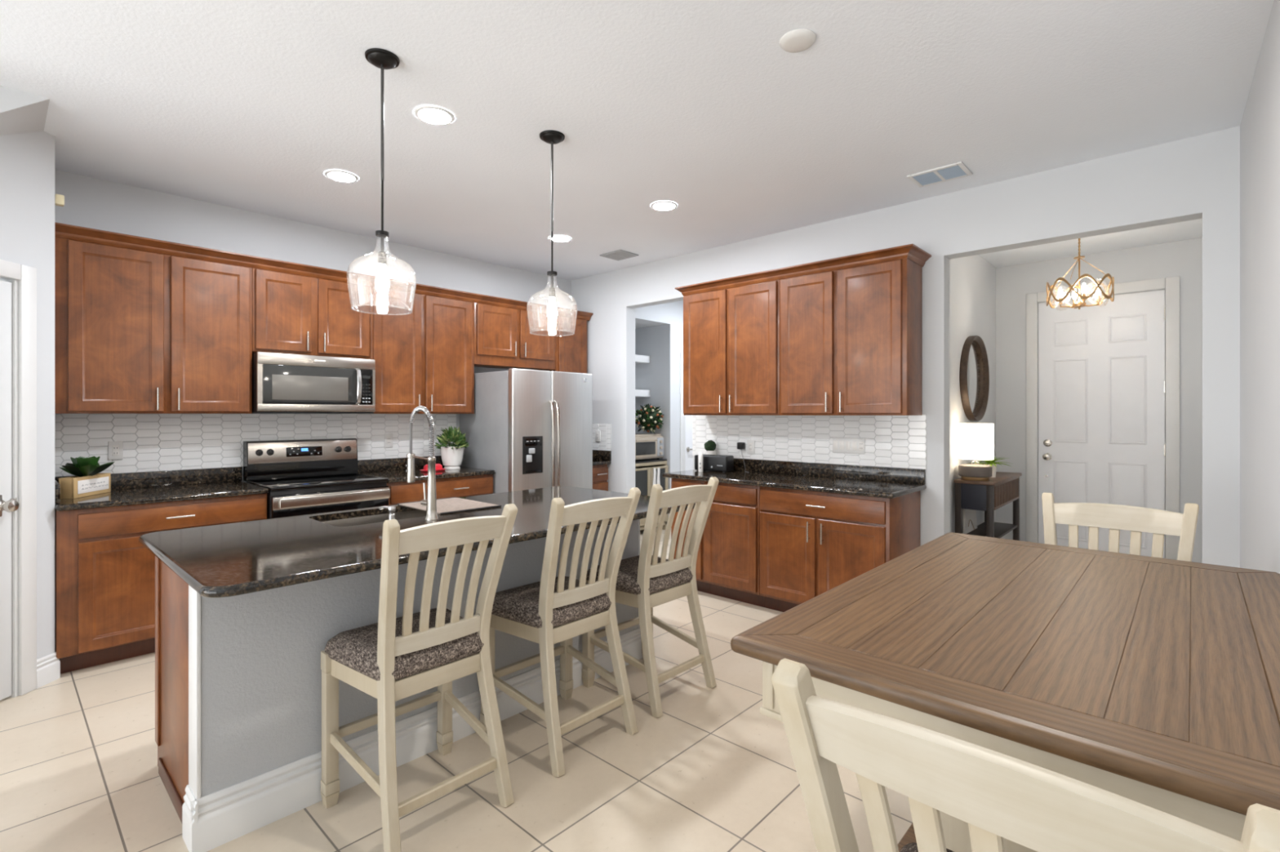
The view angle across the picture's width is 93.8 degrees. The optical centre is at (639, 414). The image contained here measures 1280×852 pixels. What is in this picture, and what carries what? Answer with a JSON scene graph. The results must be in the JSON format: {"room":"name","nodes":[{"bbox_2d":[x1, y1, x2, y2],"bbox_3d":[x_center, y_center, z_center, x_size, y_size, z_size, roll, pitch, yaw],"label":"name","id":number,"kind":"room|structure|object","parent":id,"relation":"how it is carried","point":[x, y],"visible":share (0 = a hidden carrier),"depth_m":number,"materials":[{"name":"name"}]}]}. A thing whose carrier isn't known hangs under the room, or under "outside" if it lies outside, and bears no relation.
{"room":"eat-in kitchen","nodes":[
{"label":"eat-in kitchen","id":0,"kind":"room"},
{"bbox_2d":[0,131,54,696],"bbox_3d":[-3.096,-0.035,2.606,0.090,2.840,1.050,0,0,-1],"label":"wall","id":1,"kind":"structure","parent":0,"point":[27,160],"depth_m":3.06,"materials":[{"name":"paint"}]},
{"bbox_2d":[0,280,18,700],"bbox_3d":[-3.043,0.364,2.613,0.117,2.018,0.648,0,0,-1],"label":"door","id":2,"kind":"structure","parent":1,"relation":"in","point":[7,504],"depth_m":2.89,"materials":[{"name":"paint"}]},
{"bbox_2d":[0,259,36,697],"bbox_3d":[-3.087,0.324,2.607,0.108,2.123,0.826,0,0,-1],"label":"trim","id":3,"kind":"structure","parent":1,"relation":"attached to","point":[26,276],"depth_m":2.96,"materials":[{"name":"white paint"}]},
{"bbox_2d":[0,85,49,135],"bbox_3d":[-3.503,-1.030,2.744,1.128,0.850,1.082,0,0,43],"label":"soffit","id":4,"kind":"structure","parent":1,"relation":"attached to","point":[20,112],"depth_m":2.75,"materials":[{"name":"paint"}]},
{"bbox_2d":[36,652,60,688],"bbox_3d":[-3.043,1.315,2.614,0.016,0.140,1.062,0,0,-1],"label":"baseboard","id":5,"kind":"structure","parent":1,"relation":"attached to","point":[48,667],"depth_m":3.08,"materials":[{"name":"white paint"}]},
{"bbox_2d":[54,168,571,482],"bbox_3d":[-2.165,-0.035,5.056,0.120,2.840,4.045,0,0,43],"label":"wall","id":6,"kind":"structure","parent":0,"point":[91,202],"depth_m":4.39,"materials":[{"name":"paint"}]},
{"bbox_2d":[107,441,123,460],"bbox_3d":[-3.277,0.226,3.740,0.012,0.115,0.070,0,0,43],"label":"wall outlet","id":7,"kind":"object","parent":6,"relation":"attached to","point":[115,449],"visible":1,"depth_m":3.73,"materials":[{"name":"white plastic"}]},
{"bbox_2d":[111,445,119,456],"bbox_3d":[-3.275,0.226,3.737,0.004,0.066,0.033,0,0,43],"label":"socket","id":8,"kind":"object","parent":7,"relation":"attached to","point":[115,449],"depth_m":3.74,"materials":[{"name":"white plastic"}]},
{"bbox_2d":[54,237,252,413],"bbox_3d":[-3.022,-0.495,3.753,0.344,0.981,0.961,0,0,43],"label":"upper cabinet","id":9,"kind":"object","parent":6,"relation":"attached to","point":[136,331],"visible":0.85,"depth_m":3.62,"materials":[{"name":"brown wood"}]},
{"bbox_2d":[54,222,593,320],"bbox_3d":[-1.894,-1.022,4.803,0.102,0.070,4.034,0,0,43],"label":"crown molding","id":10,"kind":"structure","parent":9,"relation":"attached to","point":[64,231],"depth_m":4.09,"materials":[{"name":"brown wood"}]},
{"bbox_2d":[54,413,456,476],"bbox_3d":[-2.586,0.182,4.504,0.010,0.374,2.658,0,0,43],"label":"backsplash","id":11,"kind":"structure","parent":6,"relation":"attached to","point":[152,442],"depth_m":4.10,"materials":[{"name":"white tile"}]},
{"bbox_2d":[252,268,370,359],"bbox_3d":[-2.428,-0.706,4.397,0.344,0.561,0.788,0,0,43],"label":"upper cabinet","id":12,"kind":"object","parent":6,"relation":"attached to","point":[292,313],"visible":0.87,"depth_m":4.27,"materials":[{"name":"brown wood"}]},
{"bbox_2d":[252,351,375,413],"bbox_3d":[-2.399,-0.210,4.370,0.442,0.410,0.778,0,0,43],"label":"microwave","id":13,"kind":"object","parent":12,"relation":"attached to","point":[282,383],"visible":0.97,"depth_m":4.21,"materials":[{"name":"silver metal"}]},
{"bbox_2d":[384,433,392,448],"bbox_3d":[-2.104,0.220,5.010,0.012,0.115,0.070,0,0,43],"label":"wall outlet","id":14,"kind":"object","parent":6,"relation":"attached to","point":[388,437],"visible":1,"depth_m":5.01,"materials":[{"name":"white plastic"}]},
{"bbox_2d":[370,286,474,413],"bbox_3d":[-1.853,-0.495,5.020,0.344,0.981,0.903,0,0,43],"label":"upper cabinet","id":15,"kind":"object","parent":6,"relation":"attached to","point":[424,357],"visible":0.81,"depth_m":4.92,"materials":[{"name":"brown wood"}]},
{"bbox_2d":[474,302,555,370],"bbox_3d":[-1.236,-0.716,5.689,0.344,0.541,0.913,0,0,43],"label":"upper cabinet","id":16,"kind":"object","parent":6,"relation":"attached to","point":[503,339],"visible":0.88,"depth_m":5.56,"materials":[{"name":"brown wood"}]},
{"bbox_2d":[549,315,586,373],"bbox_3d":[-0.794,-0.495,6.193,0.308,0.981,0.422,0,0,43],"label":"upper cabinet","id":17,"kind":"object","parent":6,"relation":"attached to","point":[571,351],"visible":0.42,"depth_m":6.07,"materials":[{"name":"brown wood"}]},
{"bbox_2d":[420,468,445,471],"bbox_3d":[-1.721,0.464,4.977,0.120,0.014,0.200,0,0,43],"label":"tray","id":18,"kind":"object","parent":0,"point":[424,469],"depth_m":4.94,"materials":[{"name":"white ceramic"}]},
{"bbox_2d":[0,528,912,851],"bbox_3d":[-0.193,1.425,3.035,6.800,0.080,11.400,0,0,43],"label":"floor","id":19,"kind":"structure","parent":0,"point":[79,768],"depth_m":2.26,"materials":[{"name":"beige tile"}]},
{"bbox_2d":[54,493,266,674],"bbox_3d":[-2.913,0.946,3.660,0.627,0.879,0.969,0,0,43],"label":"base cabinet","id":20,"kind":"object","parent":19,"relation":"on","point":[104,577],"visible":0.6,"depth_m":3.29,"materials":[{"name":"brown wood"}]},
{"bbox_2d":[54,466,268,511],"bbox_3d":[-2.928,0.438,3.675,0.628,0.135,0.976,0,0,43],"label":"countertop","id":21,"kind":"structure","parent":20,"relation":"on","point":[157,486],"depth_m":3.75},
{"bbox_2d":[58,456,114,498],"bbox_3d":[-3.215,0.357,3.481,0.296,0.226,0.248,0,0,43],"label":"succulent planter","id":22,"kind":"object","parent":21,"relation":"on","point":[86,481],"visible":0.98,"depth_m":3.43,"materials":[{"name":"brown wood"}]},
{"bbox_2d":[243,438,390,519],"bbox_3d":[-2.301,0.777,4.281,0.692,1.175,0.757,0,0,43],"label":"range","id":23,"kind":"object","parent":19,"relation":"on","point":[306,477],"visible":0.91,"depth_m":4.25,"materials":[{"name":"silver metal"}]},
{"bbox_2d":[246,473,388,491],"bbox_3d":[-2.292,0.478,4.273,0.555,0.024,0.757,0,0,43],"label":"cooktop","id":24,"kind":"object","parent":23,"relation":"in","point":[306,482],"depth_m":4.20,"materials":[{"name":"glass"}]},
{"bbox_2d":[138,485,695,851],"bbox_3d":[-0.826,0.927,2.776,1.130,0.916,2.190,0,0,43],"label":"kitchen island","id":25,"kind":"object","parent":19,"relation":"on","point":[246,612],"visible":0.72,"depth_m":2.12,"materials":[{"name":"grey paint"}]},
{"bbox_2d":[320,509,438,526],"bbox_3d":[-1.174,0.595,2.842,0.414,0.190,0.659,0,0,43],"label":"sink","id":26,"kind":"object","parent":25,"relation":"in","point":[413,513],"visible":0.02,"depth_m":2.96,"materials":[{"name":"silver metal"}]},
{"bbox_2d":[378,505,395,519],"bbox_3d":[-1.084,0.431,2.581,0.087,0.076,0.044,0,0,34],"label":"soap dispenser","id":27,"kind":"object","parent":25,"relation":"on","point":[391,509],"visible":0.77,"depth_m":2.56,"materials":[{"name":"silver metal"}]},
{"bbox_2d":[405,405,438,520],"bbox_3d":[-1.000,0.215,2.739,0.245,0.509,0.060,0,0,43],"label":"kitchen faucet","id":28,"kind":"object","parent":25,"relation":"on","point":[430,503],"visible":1,"depth_m":2.67,"materials":[{"name":"silver metal"}]},
{"bbox_2d":[397,497,501,514],"bbox_3d":[-0.979,0.464,3.067,0.450,0.008,0.330,0,0,43],"label":"drying mat","id":29,"kind":"object","parent":25,"relation":"on","point":[452,504],"visible":0.87,"depth_m":3.03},
{"bbox_2d":[320,503,517,851],"bbox_3d":[-0.784,0.855,2.136,0.523,1.072,0.493,0,0,43],"label":"counter stool","id":30,"kind":"object","parent":19,"relation":"on","point":[391,660],"visible":1,"depth_m":2.04,"materials":[{"name":"beige paint"}]},
{"bbox_2d":[324,608,484,680],"bbox_3d":[-0.827,0.815,2.175,0.406,0.095,0.480,0,0,43],"label":"seat cushion","id":31,"kind":"object","parent":30,"relation":"on","point":[355,651],"depth_m":2.04,"materials":[{"name":"fabric"}]},
{"bbox_2d":[386,474,493,505],"bbox_3d":[-1.749,0.946,4.921,0.627,0.879,0.914,0,0,43],"label":"base cabinet","id":32,"kind":"object","parent":19,"relation":"on","point":[471,486],"visible":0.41,"depth_m":4.74,"materials":[{"name":"brown wood"}]},
{"bbox_2d":[357,455,495,483],"bbox_3d":[-1.764,0.438,4.936,0.628,0.135,0.924,0,0,43],"label":"countertop","id":33,"kind":"structure","parent":32,"relation":"on","point":[393,469],"depth_m":4.92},
{"bbox_2d":[420,463,445,471],"bbox_3d":[-1.721,0.434,4.977,0.120,0.072,0.200,0,0,43],"label":"butter dish","id":34,"kind":"object","parent":33,"relation":"on","point":[438,467],"visible":0.62,"depth_m":4.96,"materials":[{"name":"red ceramic"}]},
{"bbox_2d":[434,425,469,469],"bbox_3d":[-1.618,0.281,5.174,0.306,0.379,0.306,0,0,43],"label":"potted plant","id":35,"kind":"object","parent":33,"relation":"on","point":[451,454],"visible":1,"depth_m":5.11,"materials":[{"name":"green plant"}]},
{"bbox_2d":[459,368,592,493],"bbox_3d":[-1.021,0.502,5.500,0.900,1.765,0.897,0,0,43],"label":"refrigerator","id":36,"kind":"object","parent":19,"relation":"on","point":[532,428],"visible":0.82,"depth_m":5.16,"materials":[{"name":"silver metal"}]},
{"bbox_2d":[480,487,640,777],"bbox_3d":[-0.344,0.855,2.612,0.523,1.072,0.493,0,0,43],"label":"counter stool","id":37,"kind":"object","parent":19,"relation":"on","point":[548,611],"visible":0.9,"depth_m":2.50,"materials":[{"name":"beige paint"}]},
{"bbox_2d":[491,576,611,628],"bbox_3d":[-0.388,0.815,2.652,0.406,0.095,0.480,0,0,43],"label":"seat cushion","id":38,"kind":"object","parent":37,"relation":"on","point":[521,606],"depth_m":2.51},
{"bbox_2d":[592,464,608,490],"bbox_3d":[-0.664,0.946,6.096,0.627,0.879,0.418,0,0,43],"label":"base cabinet","id":39,"kind":"object","parent":19,"relation":"on","point":[600,473],"visible":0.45,"depth_m":5.98,"materials":[{"name":"brown wood"}]},
{"bbox_2d":[592,449,611,466],"bbox_3d":[-0.672,0.438,6.120,0.628,0.135,0.453,0,0,43],"label":"countertop","id":40,"kind":"structure","parent":39,"relation":"on","point":[599,457],"depth_m":6.10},
{"bbox_2d":[582,476,719,717],"bbox_3d":[0.054,0.855,3.058,0.523,1.072,0.493,0,0,44],"label":"counter stool","id":41,"kind":"object","parent":19,"relation":"on","point":[646,581],"visible":0.92,"depth_m":2.93,"materials":[{"name":"beige paint"}]},
{"bbox_2d":[586,555,693,595],"bbox_3d":[0.011,0.815,3.099,0.406,0.095,0.480,0,0,44],"label":"seat cushion","id":42,"kind":"object","parent":41,"relation":"on","point":[662,581],"depth_m":2.93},
{"bbox_2d":[635,460,668,530],"bbox_3d":[-0.037,0.970,7.093,0.445,0.830,0.635,0,0,43],"label":"stand","id":43,"kind":"object","parent":19,"relation":"on","point":[643,471],"visible":0.26,"depth_m":6.92,"materials":[{"name":"beige paint"}]},
{"bbox_2d":[635,458,666,463],"bbox_3d":[-0.012,0.547,7.087,0.370,0.016,0.600,0,0,43],"label":"mat","id":44,"kind":"object","parent":43,"relation":"on","point":[637,461],"visible":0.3,"depth_m":7.02,"materials":[{"name":"black plastic"}]},
{"bbox_2d":[635,433,663,460],"bbox_3d":[-0.007,0.387,7.096,0.365,0.304,0.560,0,0,43],"label":"toaster oven","id":45,"kind":"object","parent":44,"relation":"on","point":[647,446],"visible":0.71,"depth_m":7.01,"materials":[{"name":"metal"}]},
{"bbox_2d":[635,433,661,436],"bbox_3d":[-0.024,0.247,7.111,0.280,0.025,0.520,0,0,43],"label":"tray","id":46,"kind":"object","parent":45,"relation":"on","point":[636,434],"depth_m":7.08,"materials":[{"name":"metal"}]},
{"bbox_2d":[635,403,663,433],"bbox_3d":[0.110,0.051,7.188,0.391,0.367,0.360,0,0,20],"label":"flower ball","id":47,"kind":"object","parent":45,"relation":"on","point":[649,419],"visible":1,"depth_m":7.10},
{"bbox_2d":[653,467,660,484],"bbox_3d":[0.199,0.775,7.002,0.022,0.300,0.143,0,0,43],"label":"towel","id":48,"kind":"object","parent":43,"relation":"hanging from","point":[654,468],"visible":0.63,"depth_m":6.99,"materials":[{"name":"white fabric"}]},
{"bbox_2d":[671,478,710,594],"bbox_3d":[0.553,0.946,4.872,0.323,0.879,0.582,0,0,43],"label":"base cabinet","id":49,"kind":"object","parent":19,"relation":"on","point":[703,587],"visible":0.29,"depth_m":4.64,"materials":[{"name":"brown wood"}]},
{"bbox_2d":[704,481,764,607],"bbox_3d":[0.851,0.946,4.597,0.483,0.879,0.582,0,0,43],"label":"base cabinet","id":50,"kind":"object","parent":19,"relation":"on","point":[732,526],"visible":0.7,"depth_m":4.37,"materials":[{"name":"brown wood"}]},
{"bbox_2d":[760,486,919,612],"bbox_3d":[1.349,0.946,4.113,0.903,0.879,0.617,0,0,43],"label":"base cabinet","id":51,"kind":"object","parent":19,"relation":"on","point":[812,544],"visible":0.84,"depth_m":3.92,"materials":[{"name":"brown wood"}]},
{"bbox_2d":[662,457,926,498],"bbox_3d":[1.051,0.438,4.414,1.818,0.135,0.623,0,0,43],"label":"countertop","id":52,"kind":"structure","parent":51,"relation":"on","point":[887,482],"depth_m":4.31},
{"bbox_2d":[697,452,702,472],"bbox_3d":[0.497,0.391,4.896,0.041,0.160,0.042,0,0,43],"label":"bottle","id":53,"kind":"object","parent":52,"relation":"on","point":[700,454],"visible":1,"depth_m":4.88,"materials":[{"name":"ceramic"}]},
{"bbox_2d":[704,440,716,454],"bbox_3d":[0.605,0.346,5.141,0.107,0.249,0.103,0,0,43],"label":"topiary","id":54,"kind":"object","parent":52,"relation":"on","point":[710,446],"visible":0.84,"depth_m":5.11,"materials":[{"name":"green plant"}]},
{"bbox_2d":[694,453,733,472],"bbox_3d":[0.612,0.404,4.968,0.300,0.134,0.148,0,0,35],"label":"toaster","id":55,"kind":"object","parent":52,"relation":"on","point":[720,463],"visible":0.74,"depth_m":4.90,"materials":[{"name":"black plastic"}]},
{"bbox_2d":[953,471,1022,540],"bbox_3d":[2.970,0.955,5.084,0.290,0.860,1.010,0,0,43],"label":"console table","id":56,"kind":"object","parent":19,"relation":"on","point":[988,496],"visible":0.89,"depth_m":4.80,"materials":[{"name":"brown wood"}]},
{"bbox_2d":[962,508,977,533],"bbox_3d":[2.784,0.876,5.051,0.040,0.216,0.340,0,0,43],"label":"framed canvas","id":57,"kind":"object","parent":56,"relation":"on","point":[969,516],"visible":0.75,"depth_m":5.00,"materials":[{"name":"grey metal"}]},
{"bbox_2d":[956,423,994,480],"bbox_3d":[2.701,0.298,4.822,0.260,0.451,0.260,0,0,43],"label":"table lamp","id":58,"kind":"object","parent":56,"relation":"on","point":[975,442],"visible":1,"depth_m":4.72,"materials":[{"name":"white fabric"}]},
{"bbox_2d":[962,521,1017,537],"bbox_3d":[2.964,0.995,5.089,0.255,0.020,0.960,0,0,43],"label":"shelf","id":59,"kind":"object","parent":56,"relation":"attached to","point":[1001,529],"depth_m":5.13,"materials":[{"name":"brown wood"}]},
{"bbox_2d":[968,457,1011,477],"bbox_3d":[2.934,0.437,5.037,0.338,0.176,0.328,0,0,43],"label":"potted fern","id":60,"kind":"object","parent":56,"relation":"on","point":[992,463],"visible":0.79,"depth_m":4.98,"materials":[{"name":"green plant"}]},
{"bbox_2d":[730,532,1279,851],"bbox_3d":[1.078,0.933,1.564,0.947,0.904,1.584,0,0,43],"label":"dining table","id":61,"kind":"object","parent":19,"relation":"on","point":[1154,682],"visible":0.83,"depth_m":1.19,"materials":[{"name":"brown wood"}]},
{"bbox_2d":[897,823,916,851],"bbox_3d":[1.084,1.305,1.558,0.720,0.160,0.760,0,0,43],"label":"cushion","id":62,"kind":"object","parent":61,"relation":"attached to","point":[909,837],"depth_m":1.73,"materials":[{"name":"fabric"}]},
{"bbox_2d":[771,658,1279,851],"bbox_3d":[0.516,0.855,0.799,0.493,1.072,0.523,0,0,43],"label":"counter stool","id":63,"kind":"object","parent":19,"relation":"on","point":[999,796],"visible":1,"depth_m":0.64,"materials":[{"name":"beige paint"}]},
{"bbox_2d":[900,842,954,851],"bbox_3d":[0.556,0.815,0.843,0.480,0.095,0.406,0,0,43],"label":"seat cushion","id":64,"kind":"object","parent":63,"relation":"on","point":[910,847],"depth_m":1.09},
{"bbox_2d":[1041,492,1199,561],"bbox_3d":[1.660,0.855,2.119,0.493,1.072,0.523,0,0,43],"label":"counter stool","id":65,"kind":"object","parent":19,"relation":"on","point":[1138,520],"visible":0.14,"depth_m":2.26,"materials":[{"name":"beige paint"}]},
{"bbox_2d":[0,0,1274,280],"bbox_3d":[-0.193,-1.505,3.035,6.800,0.100,11.400,0,0,43],"label":"ceiling","id":66,"kind":"structure","parent":0,"point":[699,106],"depth_m":2.75,"materials":[{"name":"paint"}]},
{"bbox_2d":[324,169,358,182],"bbox_3d":[-1.821,-1.451,3.652,0.188,0.008,0.188,0,0,43],"label":"recessed light","id":67,"kind":"object","parent":66,"relation":"in","point":[338,175],"visible":1,"depth_m":3.64,"materials":[{"name":"white paint"}]},
{"bbox_2d":[346,48,416,315],"bbox_3d":[-1.050,-0.939,2.440,0.260,1.031,0.260,0,0,43],"label":"pendant light","id":68,"kind":"object","parent":66,"relation":"hanging from","point":[382,59],"visible":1,"depth_m":2.43,"materials":[{"name":"glass"}]},
{"bbox_2d":[377,250,386,265],"bbox_3d":[-1.050,-0.638,2.440,0.034,0.054,0.034,0,0,43],"label":"socket","id":69,"kind":"object","parent":68,"relation":"attached to","point":[382,255],"depth_m":2.43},
{"bbox_2d":[413,105,454,125],"bbox_3d":[-0.999,-1.451,2.910,0.188,0.008,0.188,0,0,43],"label":"recessed light","id":70,"kind":"object","parent":66,"relation":"in","point":[433,115],"visible":1,"depth_m":2.90,"materials":[{"name":"white paint"}]},
{"bbox_2d":[526,129,577,336],"bbox_3d":[-0.459,-0.939,3.126,0.260,1.031,0.260,0,0,43],"label":"pendant light","id":71,"kind":"object","parent":66,"relation":"hanging from","point":[552,137],"visible":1,"depth_m":3.12,"materials":[{"name":"glass"}]},
{"bbox_2d":[548,286,555,297],"bbox_3d":[-0.459,-0.638,3.126,0.034,0.054,0.034,0,0,43],"label":"socket","id":72,"kind":"object","parent":71,"relation":"attached to","point":[552,290],"depth_m":3.11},
{"bbox_2d":[548,235,571,242],"bbox_3d":[-0.661,-1.451,4.947,0.188,0.008,0.188,0,0,43],"label":"recessed light","id":73,"kind":"object","parent":66,"relation":"in","point":[557,238],"visible":0.9,"depth_m":4.94,"materials":[{"name":"white paint"}]},
{"bbox_2d":[600,249,638,261],"bbox_3d":[-0.190,-1.449,5.448,0.268,0.012,0.240,0,0,43],"label":"ceiling vent","id":74,"kind":"object","parent":66,"relation":"in","point":[620,255],"visible":1,"depth_m":5.43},
{"bbox_2d":[650,200,677,211],"bbox_3d":[0.167,-1.451,4.170,0.188,0.008,0.188,0,0,43],"label":"recessed light","id":75,"kind":"object","parent":66,"relation":"in","point":[664,206],"visible":1,"depth_m":4.16,"materials":[{"name":"white paint"}]},
{"bbox_2d":[779,28,816,53],"bbox_3d":[0.612,-1.447,2.325,0.138,0.016,0.138,0,0,43],"label":"ceiling speaker","id":76,"kind":"object","parent":66,"relation":"attached to","point":[799,40],"visible":1,"depth_m":2.31,"materials":[{"name":"white plastic"}]},
{"bbox_2d":[906,161,972,187],"bbox_3d":[1.813,-1.449,3.623,0.305,0.012,0.235,0,0,43],"label":"ceiling vent","id":77,"kind":"object","parent":66,"relation":"in","point":[957,170],"visible":1,"depth_m":3.61,"materials":[{"name":"metal"}]},
{"bbox_2d":[1046,238,1114,309],"bbox_3d":[3.347,-1.127,4.559,0.417,0.654,0.417,0,0,43],"label":"chandelier","id":78,"kind":"object","parent":66,"relation":"hanging from","point":[1098,290],"visible":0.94,"depth_m":4.53,"materials":[{"name":"gold metal"}]},
{"bbox_2d":[635,320,661,328],"bbox_3d":[-0.173,-1.149,7.126,0.520,0.131,0.800,0,0,43],"label":"ceiling","id":79,"kind":"structure","parent":0,"point":[638,324],"depth_m":7.21,"materials":[{"name":"paint"}]},
{"bbox_2d":[635,324,663,459],"bbox_3d":[0.095,0.085,7.491,0.620,2.600,0.100,0,0,43],"label":"wall","id":80,"kind":"structure","parent":0,"point":[649,341],"depth_m":7.38,"materials":[{"name":"paint"}]},
{"bbox_2d":[635,300,683,522],"bbox_3d":[0.652,-0.035,7.563,0.100,2.840,3.200,0,0,43],"label":"wall","id":81,"kind":"structure","parent":0,"point":[670,315],"depth_m":7.22,"materials":[{"name":"paint"}]},
{"bbox_2d":[680,352,684,471],"bbox_3d":[0.814,0.315,7.652,0.018,2.140,0.950,0,0,43],"label":"trim","id":82,"kind":"structure","parent":81,"relation":"attached to","point":[682,416],"depth_m":7.31,"materials":[{"name":"white paint"}]},
{"bbox_2d":[684,415,693,471],"bbox_3d":[0.803,0.356,7.661,0.090,2.033,0.760,0,0,43],"label":"door","id":83,"kind":"structure","parent":81,"relation":"in","point":[688,419],"depth_m":7.46,"materials":[{"name":"white paint"}]},
{"bbox_2d":[706,450,716,454],"bbox_3d":[0.618,0.391,5.138,0.084,0.160,0.084,0,0,43],"label":"pot","id":84,"kind":"object","parent":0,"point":[709,452],"depth_m":5.10,"materials":[{"name":"white ceramic"}]},
{"bbox_2d":[571,125,1239,568],"bbox_3d":[1.183,-0.035,4.807,5.380,2.840,0.130,0,0,43],"label":"wall","id":85,"kind":"structure","parent":0,"point":[1197,177],"depth_m":3.78,"materials":[{"name":"paint"}]},
{"bbox_2d":[595,431,600,441],"bbox_3d":[-0.437,0.225,6.192,0.070,0.115,0.012,0,0,43],"label":"wall outlet","id":86,"kind":"object","parent":85,"relation":"attached to","point":[597,433],"visible":1,"depth_m":6.18,"materials":[{"name":"white plastic"}]},
{"bbox_2d":[592,423,611,450],"bbox_3d":[-0.523,0.232,6.286,0.624,0.274,0.009,0,0,43],"label":"backsplash","id":87,"kind":"structure","parent":85,"relation":"attached to","point":[605,444],"depth_m":6.15,"materials":[{"name":"white tile"}]},
{"bbox_2d":[683,280,779,415],"bbox_3d":[0.780,-0.494,4.823,0.904,1.003,0.349,0,0,43],"label":"upper cabinet","id":88,"kind":"object","parent":85,"relation":"attached to","point":[731,335],"visible":0.91,"depth_m":4.68,"materials":[{"name":"brown wood"}]},
{"bbox_2d":[746,440,755,454],"bbox_3d":[0.916,0.270,4.944,0.070,0.115,0.012,0,0,43],"label":"wall outlet","id":89,"kind":"object","parent":85,"relation":"attached to","point":[750,443],"visible":1,"depth_m":4.94,"materials":[{"name":"white plastic"}]},
{"bbox_2d":[737,442,748,472],"bbox_3d":[0.867,0.352,4.935,0.063,0.238,0.168,0,0,-29],"label":"charger","id":90,"kind":"object","parent":89,"relation":"attached to","point":[740,446],"visible":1,"depth_m":4.96,"materials":[{"name":"black plastic"}]},
{"bbox_2d":[692,414,926,469],"bbox_3d":[1.199,0.184,4.697,1.978,0.369,0.010,0,0,43],"label":"backsplash","id":91,"kind":"structure","parent":85,"relation":"attached to","point":[890,441],"depth_m":4.56,"materials":[{"name":"white tile"}]},
{"bbox_2d":[832,437,864,453],"bbox_3d":[1.527,0.228,4.380,0.234,0.112,0.012,0,0,43],"label":"light switch","id":92,"kind":"object","parent":85,"relation":"attached to","point":[840,445],"visible":1,"depth_m":4.37,"materials":[{"name":"white plastic"}]},
{"bbox_2d":[858,441,863,450],"bbox_3d":[1.594,0.228,4.313,0.033,0.066,0.004,0,0,43],"label":"socket","id":93,"kind":"object","parent":92,"relation":"attached to","point":[860,443],"depth_m":4.31,"materials":[{"name":"white plastic"}]},
{"bbox_2d":[779,257,922,415],"bbox_3d":[1.447,-0.494,4.208,0.908,1.003,0.349,0,0,43],"label":"upper cabinet","id":94,"kind":"object","parent":85,"relation":"attached to","point":[851,339],"visible":1,"depth_m":4.04,"materials":[{"name":"brown wood"}]},
{"bbox_2d":[675,244,931,296],"bbox_3d":[1.123,-1.032,4.524,1.920,0.070,0.366,0,0,43],"label":"crown molding","id":95,"kind":"structure","parent":94,"relation":"attached to","point":[912,252],"depth_m":4.21,"materials":[{"name":"brown wood"}]},
{"bbox_2d":[950,254,995,533],"bbox_3d":[2.744,-0.035,5.156,0.100,2.840,2.500,0,0,43],"label":"wall","id":96,"kind":"structure","parent":0,"point":[972,278],"depth_m":5.17,"materials":[{"name":"paint"}]},
{"bbox_2d":[959,335,989,421],"bbox_3d":[2.945,-0.315,5.256,0.057,0.752,0.752,0,0,43],"label":"round mirror","id":97,"kind":"object","parent":96,"relation":"attached to","point":[974,372],"visible":1,"depth_m":5.30,"materials":[{"name":"brown metal"}]},
{"bbox_2d":[982,463,996,477],"bbox_3d":[2.933,0.470,5.022,0.104,0.110,0.104,0,0,43],"label":"pot","id":98,"kind":"object","parent":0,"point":[994,468],"depth_m":4.98,"materials":[{"name":"white ceramic"}]},
{"bbox_2d":[995,237,1202,563],"bbox_3d":[4.203,-0.035,5.388,1.930,2.840,0.120,0,0,43],"label":"wall","id":99,"kind":"structure","parent":0,"point":[1183,259],"depth_m":5.40,"materials":[{"name":"paint"}]},
{"bbox_2d":[1038,289,1165,558],"bbox_3d":[4.131,0.157,5.381,0.927,2.433,0.118,0,0,43],"label":"door","id":100,"kind":"structure","parent":99,"relation":"in","point":[1102,382],"depth_m":5.37,"materials":[{"name":"white paint"}]},
{"bbox_2d":[1026,276,1179,559],"bbox_3d":[4.162,0.115,5.432,1.250,2.540,0.170,0,0,43],"label":"trim","id":101,"kind":"structure","parent":99,"relation":"attached to","point":[1171,285],"depth_m":5.16,"materials":[{"name":"white paint"}]},
{"bbox_2d":[1240,0,1279,573],"bbox_3d":[0.485,-0.035,0.012,0.120,2.840,7.880,0,0,41],"label":"wall","id":102,"kind":"structure","parent":0,"point":[1260,126],"depth_m":2.34,"materials":[{"name":"paint"}]},
{"bbox_3d":[-0.401,0.085,7.337,0.100,2.600,0.800,0,0,43],"label":"wall","id":103,"kind":"structure","parent":0,"visible":0},
{"bbox_2d":[635,355,649,364],"bbox_3d":[-0.254,-0.677,7.201,0.300,0.085,0.800,0,0,43],"label":"niche shelf","id":104,"kind":"object","parent":103,"relation":"attached to","point":[639,359],"visible":0.24,"depth_m":7.30,"materials":[{"name":"white paint"}]},
{"bbox_2d":[635,389,649,397],"bbox_3d":[-0.254,-0.258,7.201,0.300,0.085,0.800,0,0,43],"label":"niche shelf","id":105,"kind":"object","parent":103,"relation":"attached to","point":[638,393],"visible":0.25,"depth_m":7.29,"materials":[{"name":"white paint"}]},
{"bbox_3d":[-3.365,-0.035,3.343,0.680,2.840,0.100,0,0,43],"label":"wall","id":106,"kind":"structure","parent":0,"visible":0},
{"bbox_2d":[54,194,64,206],"bbox_3d":[-3.074,-1.133,3.168,0.045,0.053,0.036,0,0,43],"label":"clip","id":107,"kind":"object","parent":106,"relation":"attached to","point":[59,199],"visible":0.97,"depth_m":3.15,"materials":[{"name":"beige plastic"}]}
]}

